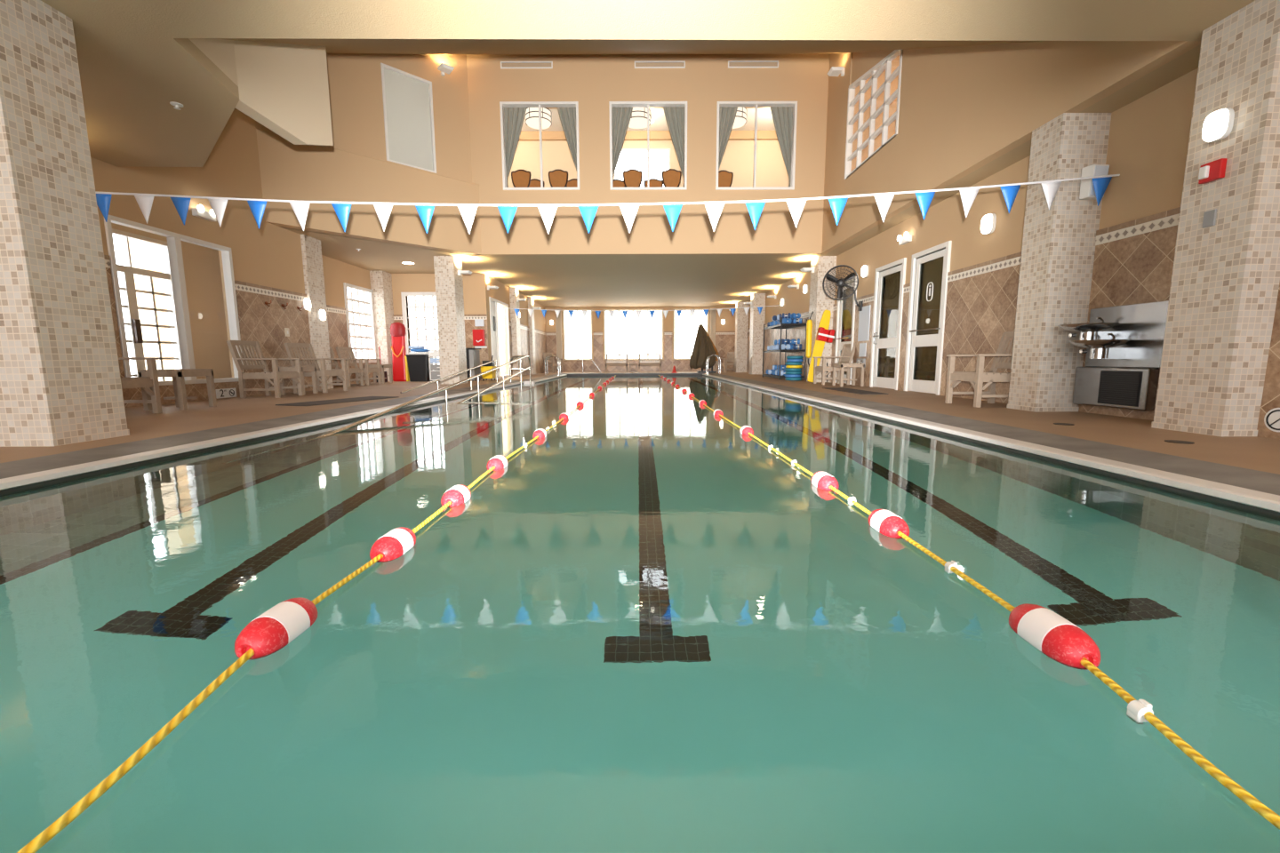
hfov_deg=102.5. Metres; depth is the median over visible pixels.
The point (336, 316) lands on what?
trim
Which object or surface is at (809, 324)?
tube
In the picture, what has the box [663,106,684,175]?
drape
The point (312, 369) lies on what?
side table
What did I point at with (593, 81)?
wall
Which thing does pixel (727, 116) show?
drape
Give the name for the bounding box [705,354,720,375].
pool ladder
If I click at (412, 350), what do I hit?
towel
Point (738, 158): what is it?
wall
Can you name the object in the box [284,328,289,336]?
light switch
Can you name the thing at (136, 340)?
door
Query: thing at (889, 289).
door
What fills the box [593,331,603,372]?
trim
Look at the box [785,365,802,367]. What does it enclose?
disc
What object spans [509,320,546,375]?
trim
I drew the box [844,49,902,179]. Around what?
window
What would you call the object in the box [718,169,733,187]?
dining chair
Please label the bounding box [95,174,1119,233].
pennant line
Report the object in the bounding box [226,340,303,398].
armchair
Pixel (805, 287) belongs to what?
wall light
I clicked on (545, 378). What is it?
trim
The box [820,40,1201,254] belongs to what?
wall
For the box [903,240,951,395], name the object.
door
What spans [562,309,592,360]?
window
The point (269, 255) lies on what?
wall
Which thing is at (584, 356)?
grab rail
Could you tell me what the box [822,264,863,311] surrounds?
wall fan
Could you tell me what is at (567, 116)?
drape
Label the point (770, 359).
trim
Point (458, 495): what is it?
float
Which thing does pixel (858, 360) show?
intercom
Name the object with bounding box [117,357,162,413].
armchair
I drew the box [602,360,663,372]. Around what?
trim
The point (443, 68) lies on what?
uplight
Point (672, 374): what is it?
trim
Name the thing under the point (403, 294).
window
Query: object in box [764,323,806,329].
shelf
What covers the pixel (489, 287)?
lamp
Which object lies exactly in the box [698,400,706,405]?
float
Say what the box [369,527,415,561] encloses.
float
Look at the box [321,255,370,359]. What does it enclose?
wall
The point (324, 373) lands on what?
armchair
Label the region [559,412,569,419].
float
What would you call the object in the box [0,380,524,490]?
pool edge
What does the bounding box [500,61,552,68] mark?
air vent
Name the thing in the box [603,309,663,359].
window
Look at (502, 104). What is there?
window
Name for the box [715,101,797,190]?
window
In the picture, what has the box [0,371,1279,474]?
floor
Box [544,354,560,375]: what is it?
pool ladder
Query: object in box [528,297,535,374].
column
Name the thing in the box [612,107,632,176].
drape
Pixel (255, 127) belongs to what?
trim
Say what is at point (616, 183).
dining chair
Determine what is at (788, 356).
disc
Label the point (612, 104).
window
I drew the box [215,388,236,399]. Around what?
sign
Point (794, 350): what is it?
shelf
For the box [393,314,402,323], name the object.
trim
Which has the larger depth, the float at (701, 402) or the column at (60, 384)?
the float at (701, 402)
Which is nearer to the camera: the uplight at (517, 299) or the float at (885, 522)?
the float at (885, 522)
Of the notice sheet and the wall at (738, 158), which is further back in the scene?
the wall at (738, 158)
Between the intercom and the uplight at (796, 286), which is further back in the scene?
the uplight at (796, 286)
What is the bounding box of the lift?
[689,323,719,373]
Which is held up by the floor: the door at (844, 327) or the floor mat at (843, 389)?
the floor mat at (843, 389)
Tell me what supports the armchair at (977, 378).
on the floor
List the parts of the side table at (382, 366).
leg, leg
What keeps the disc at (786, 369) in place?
on the disc at (787, 372)
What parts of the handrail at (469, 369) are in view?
post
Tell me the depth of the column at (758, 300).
20.16 m
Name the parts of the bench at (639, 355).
backrest, seat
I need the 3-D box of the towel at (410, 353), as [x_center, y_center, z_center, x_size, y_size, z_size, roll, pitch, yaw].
[-6.306,-2.098,14.729,0.480,0.080,0.360,0,7,0]
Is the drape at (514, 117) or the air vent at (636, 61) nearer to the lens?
the air vent at (636, 61)
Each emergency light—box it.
[192,204,216,221]
[896,232,911,245]
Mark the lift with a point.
(704, 347)
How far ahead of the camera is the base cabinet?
14.86 m
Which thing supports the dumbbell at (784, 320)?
on the storage rack
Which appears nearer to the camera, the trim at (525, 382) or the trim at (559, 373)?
the trim at (525, 382)
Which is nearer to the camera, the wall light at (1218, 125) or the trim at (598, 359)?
the wall light at (1218, 125)
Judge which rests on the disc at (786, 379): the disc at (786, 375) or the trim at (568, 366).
the disc at (786, 375)
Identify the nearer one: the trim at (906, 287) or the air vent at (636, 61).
the trim at (906, 287)
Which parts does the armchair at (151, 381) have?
seat, rail, rail, armrest, leg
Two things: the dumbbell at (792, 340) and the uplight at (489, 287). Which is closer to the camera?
the dumbbell at (792, 340)
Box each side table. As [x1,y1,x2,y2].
[138,368,216,410]
[278,366,318,395]
[363,364,392,383]
[629,363,637,372]
[832,363,864,386]
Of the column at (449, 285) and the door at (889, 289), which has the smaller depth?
the door at (889, 289)
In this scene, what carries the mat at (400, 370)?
on the floor
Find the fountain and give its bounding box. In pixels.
[1058,300,1168,411]
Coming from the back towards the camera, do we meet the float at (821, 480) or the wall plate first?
the wall plate
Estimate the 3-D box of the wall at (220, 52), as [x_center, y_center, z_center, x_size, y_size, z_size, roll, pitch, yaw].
[-3.876,-3.618,4.470,0.146,0.750,1.028,-2,8,-13]
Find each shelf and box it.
[762,374,803,378]
[763,349,804,352]
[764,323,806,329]
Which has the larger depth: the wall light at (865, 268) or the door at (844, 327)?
the door at (844, 327)
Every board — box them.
[807,309,834,382]
[857,304,871,341]
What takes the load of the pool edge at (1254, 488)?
attached to the floor
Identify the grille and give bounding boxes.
[1089,165,1109,195]
[1097,370,1142,407]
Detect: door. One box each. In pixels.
[112,228,182,381]
[488,296,510,379]
[834,276,857,384]
[869,257,906,390]
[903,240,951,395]
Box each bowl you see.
[1058,322,1119,332]
[1068,339,1131,348]
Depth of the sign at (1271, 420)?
3.80 m
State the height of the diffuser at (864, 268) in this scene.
0.243 m
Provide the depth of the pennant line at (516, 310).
17.44 m
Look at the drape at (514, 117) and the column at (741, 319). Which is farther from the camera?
the column at (741, 319)
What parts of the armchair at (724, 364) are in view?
leg, rail, backrest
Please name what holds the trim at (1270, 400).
attached to the wall
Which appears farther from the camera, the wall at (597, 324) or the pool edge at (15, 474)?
the wall at (597, 324)
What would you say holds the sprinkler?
attached to the ceiling at (135, 58)
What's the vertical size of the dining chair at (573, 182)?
1.021 m
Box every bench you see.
[604,353,627,372]
[638,353,661,372]
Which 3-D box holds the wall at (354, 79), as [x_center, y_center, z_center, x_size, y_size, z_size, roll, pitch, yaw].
[-5.619,-7.160,10.459,0.151,3.260,4.500,7,10,44]
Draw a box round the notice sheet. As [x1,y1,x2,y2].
[858,343,866,356]
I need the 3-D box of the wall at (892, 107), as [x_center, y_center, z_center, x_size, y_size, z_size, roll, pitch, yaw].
[6.287,-6.764,9.881,3.500,4.000,4.100,0,7,0]
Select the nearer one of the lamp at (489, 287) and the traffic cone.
the lamp at (489, 287)
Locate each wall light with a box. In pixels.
[302,297,311,310]
[317,309,326,320]
[780,298,784,306]
[803,284,807,294]
[861,264,868,277]
[980,213,996,234]
[1201,107,1234,143]
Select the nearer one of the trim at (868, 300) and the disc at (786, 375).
the trim at (868, 300)
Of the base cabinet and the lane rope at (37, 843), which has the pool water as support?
the lane rope at (37, 843)
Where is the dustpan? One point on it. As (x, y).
(385, 372)
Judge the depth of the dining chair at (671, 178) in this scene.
13.26 m
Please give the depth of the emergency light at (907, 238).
9.34 m
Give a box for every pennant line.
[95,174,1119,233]
[504,305,775,319]
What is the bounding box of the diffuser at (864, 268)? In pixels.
[861,265,866,277]
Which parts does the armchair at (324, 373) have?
leg, backrest, rail, armrest, leg, leg, seat, rail, rail, armrest, leg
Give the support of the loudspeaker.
attached to the column at (1058, 251)
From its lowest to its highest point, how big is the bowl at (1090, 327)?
0.089 m
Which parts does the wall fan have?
blade, blade, motor, blade, arm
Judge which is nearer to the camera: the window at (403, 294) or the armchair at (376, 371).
the armchair at (376, 371)
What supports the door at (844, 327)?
in the wall at (1148, 139)
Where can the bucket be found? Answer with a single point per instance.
(491, 375)
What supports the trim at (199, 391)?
attached to the wall at (269, 255)
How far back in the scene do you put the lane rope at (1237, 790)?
0.97 m
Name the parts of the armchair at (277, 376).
leg, backrest, armrest, rail, leg, seat, leg, rail, rail, armrest, leg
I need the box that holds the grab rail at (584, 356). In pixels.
[582,356,600,373]
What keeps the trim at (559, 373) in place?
on the floor
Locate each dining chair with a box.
[511,169,531,187]
[528,178,544,187]
[548,168,567,187]
[566,178,577,187]
[612,179,625,187]
[622,168,642,187]
[643,178,663,187]
[661,168,681,187]
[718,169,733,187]
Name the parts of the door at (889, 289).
pane, pane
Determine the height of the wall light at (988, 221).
0.279 m
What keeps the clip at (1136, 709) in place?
attached to the lane rope at (1237, 790)
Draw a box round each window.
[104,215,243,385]
[128,239,175,381]
[343,282,376,362]
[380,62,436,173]
[400,292,439,354]
[493,316,495,331]
[499,101,579,190]
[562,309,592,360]
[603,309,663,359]
[608,101,687,190]
[613,148,670,181]
[672,308,708,359]
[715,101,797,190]
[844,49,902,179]
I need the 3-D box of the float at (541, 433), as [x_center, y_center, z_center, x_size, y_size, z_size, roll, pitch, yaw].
[-0.919,0.079,4.727,0.113,0.113,0.215,0,7,1]
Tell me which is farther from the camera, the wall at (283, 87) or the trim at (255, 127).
the trim at (255, 127)
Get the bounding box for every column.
[0,0,129,447]
[300,234,333,389]
[369,271,393,381]
[433,256,467,384]
[509,287,521,376]
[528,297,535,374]
[734,302,748,372]
[748,293,765,374]
[806,256,836,382]
[1006,112,1111,411]
[1151,0,1279,436]
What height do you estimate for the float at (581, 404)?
0.113 m
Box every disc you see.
[784,368,801,371]
[784,374,801,377]
[784,377,801,380]
[785,361,801,365]
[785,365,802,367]
[785,371,801,374]
[786,355,803,359]
[786,359,803,361]
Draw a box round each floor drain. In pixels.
[1053,423,1074,425]
[1164,440,1194,444]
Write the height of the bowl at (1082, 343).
0.089 m
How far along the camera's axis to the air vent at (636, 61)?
11.85 m
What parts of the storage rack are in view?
post, post, post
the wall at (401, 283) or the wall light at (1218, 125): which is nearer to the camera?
the wall light at (1218, 125)
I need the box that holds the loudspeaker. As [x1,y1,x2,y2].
[1079,164,1109,199]
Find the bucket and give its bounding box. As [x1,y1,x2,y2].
[480,355,495,380]
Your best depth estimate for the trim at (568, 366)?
25.30 m
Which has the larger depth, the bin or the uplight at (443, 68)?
the bin
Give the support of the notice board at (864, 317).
attached to the wall at (1148, 139)
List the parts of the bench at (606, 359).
backrest, seat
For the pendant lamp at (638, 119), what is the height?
0.810 m
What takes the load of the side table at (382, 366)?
on the floor
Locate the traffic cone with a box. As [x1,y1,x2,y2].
[671,365,677,373]
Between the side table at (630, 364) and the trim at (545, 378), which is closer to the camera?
the trim at (545, 378)
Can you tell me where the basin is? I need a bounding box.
[0,375,1279,517]
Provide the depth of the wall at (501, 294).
16.90 m
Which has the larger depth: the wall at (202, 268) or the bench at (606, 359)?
the bench at (606, 359)
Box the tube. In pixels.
[805,311,813,367]
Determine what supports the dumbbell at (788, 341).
on the dumbbell at (788, 346)
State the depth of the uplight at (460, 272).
12.80 m
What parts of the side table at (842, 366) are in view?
leg, leg, leg, leg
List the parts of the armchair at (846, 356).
leg, rail, leg, rail, armrest, leg, backrest, leg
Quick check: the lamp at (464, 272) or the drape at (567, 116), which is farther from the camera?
the lamp at (464, 272)
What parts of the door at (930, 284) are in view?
pane, pane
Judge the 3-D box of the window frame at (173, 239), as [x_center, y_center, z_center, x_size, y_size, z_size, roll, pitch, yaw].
[-6.867,-1.746,7.693,0.130,2.210,2.040,0,7,0]
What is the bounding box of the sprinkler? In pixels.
[169,101,183,110]
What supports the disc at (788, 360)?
on the disc at (787, 363)
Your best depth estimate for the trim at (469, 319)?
15.33 m
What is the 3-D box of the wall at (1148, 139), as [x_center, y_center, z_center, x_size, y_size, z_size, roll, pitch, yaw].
[4.965,-2.929,14.814,0.150,3.130,21.900,0,7,0]
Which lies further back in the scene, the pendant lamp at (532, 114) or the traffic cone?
the traffic cone
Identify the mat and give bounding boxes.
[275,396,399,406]
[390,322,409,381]
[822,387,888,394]
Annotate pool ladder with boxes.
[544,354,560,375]
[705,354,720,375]
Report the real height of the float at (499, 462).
0.113 m
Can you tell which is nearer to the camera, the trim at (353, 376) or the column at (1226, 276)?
the column at (1226, 276)
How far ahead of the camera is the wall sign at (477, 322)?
15.26 m
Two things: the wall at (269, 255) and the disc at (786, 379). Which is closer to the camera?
the wall at (269, 255)
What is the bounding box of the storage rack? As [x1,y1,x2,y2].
[762,317,807,379]
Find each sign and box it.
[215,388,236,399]
[474,319,484,326]
[1264,408,1279,431]
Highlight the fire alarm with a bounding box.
[1198,158,1227,183]
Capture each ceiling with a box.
[40,0,1255,307]
[520,108,775,131]
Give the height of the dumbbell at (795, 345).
0.160 m
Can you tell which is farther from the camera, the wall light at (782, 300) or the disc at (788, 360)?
the wall light at (782, 300)
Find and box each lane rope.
[16,375,615,852]
[658,375,1279,830]
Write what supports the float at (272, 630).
attached to the lane rope at (37, 843)
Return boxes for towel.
[408,345,424,349]
[408,352,428,354]
[410,349,430,351]
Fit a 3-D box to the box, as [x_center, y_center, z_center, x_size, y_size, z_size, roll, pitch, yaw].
[-4.765,-2.607,15.259,0.370,0.540,0.149,0,7,0]
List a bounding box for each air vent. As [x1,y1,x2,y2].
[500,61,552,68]
[634,60,685,68]
[728,60,778,68]
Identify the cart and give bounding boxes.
[428,351,439,380]
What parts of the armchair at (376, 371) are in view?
leg, backrest, leg, rail, leg, rail, rail, leg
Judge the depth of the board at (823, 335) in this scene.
12.85 m
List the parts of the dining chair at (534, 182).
backrest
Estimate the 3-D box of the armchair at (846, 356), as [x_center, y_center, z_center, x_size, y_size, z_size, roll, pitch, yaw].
[4.544,-1.459,12.029,0.776,0.941,0.660,0,7,0]
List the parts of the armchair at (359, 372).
backrest, leg, seat, leg, rail, rail, leg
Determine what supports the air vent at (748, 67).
in the wall at (593, 81)
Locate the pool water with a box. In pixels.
[0,375,1279,852]
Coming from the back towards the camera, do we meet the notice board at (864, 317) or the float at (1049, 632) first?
the notice board at (864, 317)
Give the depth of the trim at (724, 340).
25.19 m
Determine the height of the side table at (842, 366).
0.500 m
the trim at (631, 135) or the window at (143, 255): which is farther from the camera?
the trim at (631, 135)
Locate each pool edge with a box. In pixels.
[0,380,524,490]
[702,373,1279,512]
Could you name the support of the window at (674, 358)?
in the wall at (597, 324)
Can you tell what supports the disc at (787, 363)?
on the disc at (787, 366)
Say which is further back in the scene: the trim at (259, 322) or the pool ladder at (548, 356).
the pool ladder at (548, 356)
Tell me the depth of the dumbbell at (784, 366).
15.08 m
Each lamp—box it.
[458,270,472,274]
[488,286,498,289]
[524,107,551,129]
[628,107,651,128]
[732,107,747,128]
[787,285,798,287]
[800,267,813,271]
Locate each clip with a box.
[848,496,855,504]
[944,560,958,573]
[1126,699,1153,722]
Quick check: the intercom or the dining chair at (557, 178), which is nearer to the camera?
the intercom
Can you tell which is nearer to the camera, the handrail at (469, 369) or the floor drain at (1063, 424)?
the floor drain at (1063, 424)
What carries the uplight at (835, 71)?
attached to the wall at (963, 108)
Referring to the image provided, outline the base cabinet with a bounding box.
[465,347,481,381]
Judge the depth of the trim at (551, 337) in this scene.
25.17 m
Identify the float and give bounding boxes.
[234,597,317,658]
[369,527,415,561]
[440,484,471,506]
[487,455,507,470]
[533,428,546,438]
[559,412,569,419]
[576,400,583,406]
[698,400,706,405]
[712,409,723,415]
[739,425,753,435]
[811,471,838,490]
[868,509,909,537]
[1008,603,1100,668]
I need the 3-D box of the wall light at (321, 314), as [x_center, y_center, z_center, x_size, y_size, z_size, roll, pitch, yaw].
[-6.720,-2.357,10.861,0.090,0.248,0.192,0,7,0]
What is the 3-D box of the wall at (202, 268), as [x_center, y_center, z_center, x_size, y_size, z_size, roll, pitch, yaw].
[-7.671,-2.021,8.280,1.370,3.130,5.200,0,7,0]
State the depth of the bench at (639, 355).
24.58 m
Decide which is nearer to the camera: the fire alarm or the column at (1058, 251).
the fire alarm
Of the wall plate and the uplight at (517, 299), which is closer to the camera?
the wall plate
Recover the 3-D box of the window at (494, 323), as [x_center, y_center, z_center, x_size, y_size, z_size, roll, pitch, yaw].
[-4.543,-3.209,16.038,0.025,0.450,0.170,0,7,0]
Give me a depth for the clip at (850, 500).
2.48 m
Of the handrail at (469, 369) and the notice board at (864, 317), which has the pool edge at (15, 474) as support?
the handrail at (469, 369)
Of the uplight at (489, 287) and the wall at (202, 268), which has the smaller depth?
the wall at (202, 268)
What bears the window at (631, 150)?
in the wall at (738, 158)
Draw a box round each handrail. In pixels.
[316,355,531,438]
[400,360,497,394]
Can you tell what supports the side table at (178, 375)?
on the floor
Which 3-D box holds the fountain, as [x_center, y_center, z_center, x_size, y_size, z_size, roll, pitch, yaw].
[4.660,-0.708,5.230,0.500,1.030,0.860,0,7,0]
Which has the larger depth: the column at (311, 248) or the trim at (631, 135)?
the trim at (631, 135)
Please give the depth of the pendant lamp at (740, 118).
14.37 m
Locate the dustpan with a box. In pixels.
[376,346,387,382]
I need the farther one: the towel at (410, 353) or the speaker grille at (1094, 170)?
the towel at (410, 353)
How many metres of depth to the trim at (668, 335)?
25.22 m
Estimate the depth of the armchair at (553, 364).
24.19 m
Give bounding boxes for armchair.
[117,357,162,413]
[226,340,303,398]
[284,343,348,392]
[329,346,364,387]
[335,346,381,385]
[543,352,563,373]
[715,352,734,372]
[813,344,855,384]
[944,331,1014,407]
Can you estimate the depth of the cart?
14.51 m
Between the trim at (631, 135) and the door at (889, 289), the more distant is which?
the trim at (631, 135)
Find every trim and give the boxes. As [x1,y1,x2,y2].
[104,255,128,407]
[126,381,247,407]
[234,280,312,396]
[255,127,479,185]
[326,304,351,383]
[350,362,376,383]
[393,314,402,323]
[464,314,488,380]
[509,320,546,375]
[518,106,777,141]
[523,374,567,382]
[523,381,535,383]
[546,332,562,372]
[559,373,671,374]
[562,360,593,372]
[566,373,704,375]
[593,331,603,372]
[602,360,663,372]
[664,331,671,371]
[672,360,709,371]
[709,331,735,371]
[746,304,837,382]
[851,293,873,386]
[897,283,910,391]
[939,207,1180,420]
[1256,282,1279,439]
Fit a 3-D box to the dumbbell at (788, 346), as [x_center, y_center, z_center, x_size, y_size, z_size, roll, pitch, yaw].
[4.219,-2.309,14.886,0.240,0.158,0.158,-3,8,-20]
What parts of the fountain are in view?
bracket arm, bracket arm, spout, panel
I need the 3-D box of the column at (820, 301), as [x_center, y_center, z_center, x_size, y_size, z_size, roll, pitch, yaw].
[4.671,-2.724,13.251,0.466,3.130,0.566,0,7,0]
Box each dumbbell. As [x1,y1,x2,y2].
[777,365,785,370]
[781,338,790,343]
[781,344,790,349]
[782,312,790,319]
[782,318,791,323]
[791,312,800,318]
[791,338,799,343]
[792,344,801,349]
[793,318,802,323]
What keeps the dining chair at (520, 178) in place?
on the floor
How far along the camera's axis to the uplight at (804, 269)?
13.04 m
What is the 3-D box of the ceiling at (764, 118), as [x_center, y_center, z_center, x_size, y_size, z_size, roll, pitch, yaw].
[0.160,-9.408,14.505,12.500,0.100,5.200,0,7,0]
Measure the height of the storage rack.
1.780 m
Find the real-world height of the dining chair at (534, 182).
1.021 m
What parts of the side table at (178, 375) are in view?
leg, leg, leg, leg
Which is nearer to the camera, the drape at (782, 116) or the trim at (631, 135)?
the drape at (782, 116)
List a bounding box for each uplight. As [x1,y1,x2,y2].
[437,63,454,76]
[457,269,472,275]
[487,285,498,290]
[516,297,526,302]
[787,284,799,288]
[800,266,814,272]
[827,66,844,76]
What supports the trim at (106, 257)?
attached to the wall at (269, 255)
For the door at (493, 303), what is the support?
in the wall at (501, 294)
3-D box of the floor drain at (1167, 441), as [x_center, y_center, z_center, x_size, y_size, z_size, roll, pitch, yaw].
[3.829,0.109,3.649,0.150,0.006,0.150,0,7,0]
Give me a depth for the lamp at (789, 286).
15.68 m
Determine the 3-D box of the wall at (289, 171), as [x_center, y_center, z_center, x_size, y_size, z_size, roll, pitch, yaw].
[-5.549,-4.748,10.785,0.300,1.610,4.600,7,10,44]
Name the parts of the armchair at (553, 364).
backrest, leg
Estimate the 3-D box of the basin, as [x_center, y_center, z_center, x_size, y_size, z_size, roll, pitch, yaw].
[-0.332,-0.287,11.357,6.370,1.130,22.400,0,7,0]
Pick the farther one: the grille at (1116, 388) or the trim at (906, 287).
the trim at (906, 287)
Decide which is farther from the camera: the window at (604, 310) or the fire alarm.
the window at (604, 310)
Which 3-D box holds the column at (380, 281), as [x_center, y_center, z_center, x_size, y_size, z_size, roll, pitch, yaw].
[-7.486,-2.906,15.048,0.366,3.130,0.566,0,7,0]
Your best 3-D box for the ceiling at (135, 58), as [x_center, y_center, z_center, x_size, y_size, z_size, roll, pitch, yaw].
[-1.413,-6.290,10.620,12.900,4.677,28.700,0,7,0]
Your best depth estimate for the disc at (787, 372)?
14.25 m
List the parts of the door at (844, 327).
pane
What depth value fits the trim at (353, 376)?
14.16 m
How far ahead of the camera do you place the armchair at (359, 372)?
12.23 m
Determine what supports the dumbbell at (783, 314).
on the dumbbell at (784, 320)
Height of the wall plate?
0.120 m
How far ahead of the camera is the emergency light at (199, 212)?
7.94 m
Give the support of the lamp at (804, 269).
attached to the uplight at (804, 269)
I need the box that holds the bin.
[405,354,432,382]
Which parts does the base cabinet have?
panel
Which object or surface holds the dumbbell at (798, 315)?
on the dumbbell at (800, 321)
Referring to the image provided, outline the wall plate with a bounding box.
[1201,208,1216,228]
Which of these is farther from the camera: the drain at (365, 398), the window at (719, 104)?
the window at (719, 104)
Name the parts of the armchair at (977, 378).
leg, armrest, rail, rail, leg, seat, armrest, rail, leg, backrest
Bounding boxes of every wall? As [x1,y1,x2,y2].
[90,107,305,377]
[111,223,231,379]
[188,38,238,86]
[233,40,333,145]
[256,128,481,255]
[261,53,471,182]
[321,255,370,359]
[391,273,481,354]
[466,54,829,255]
[480,273,545,380]
[507,140,789,187]
[544,306,735,359]
[748,67,1198,389]
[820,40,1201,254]
[853,55,899,169]
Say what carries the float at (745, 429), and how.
attached to the lane rope at (1237, 790)
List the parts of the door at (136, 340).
handle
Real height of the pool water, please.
0.001 m
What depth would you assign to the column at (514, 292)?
18.26 m
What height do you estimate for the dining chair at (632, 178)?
1.021 m
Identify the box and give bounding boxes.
[472,329,487,348]
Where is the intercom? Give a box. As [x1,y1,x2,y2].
[856,358,865,367]
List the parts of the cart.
drawer, drawer, drawer, drawer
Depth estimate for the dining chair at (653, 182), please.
13.94 m
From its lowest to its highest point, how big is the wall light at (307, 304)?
0.248 m
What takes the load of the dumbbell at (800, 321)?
on the storage rack
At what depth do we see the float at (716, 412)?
6.38 m
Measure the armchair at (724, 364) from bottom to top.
0.941 m
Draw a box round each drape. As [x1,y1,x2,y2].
[504,107,526,187]
[557,107,576,169]
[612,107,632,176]
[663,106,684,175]
[718,107,737,169]
[769,106,792,186]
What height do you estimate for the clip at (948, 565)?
0.044 m
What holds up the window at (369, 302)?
in the wall at (336, 273)
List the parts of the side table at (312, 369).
leg, leg, leg, leg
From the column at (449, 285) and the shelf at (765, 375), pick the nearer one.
the column at (449, 285)
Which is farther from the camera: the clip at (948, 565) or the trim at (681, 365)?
the trim at (681, 365)
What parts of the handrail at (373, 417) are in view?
post, post, rail, post, rail, post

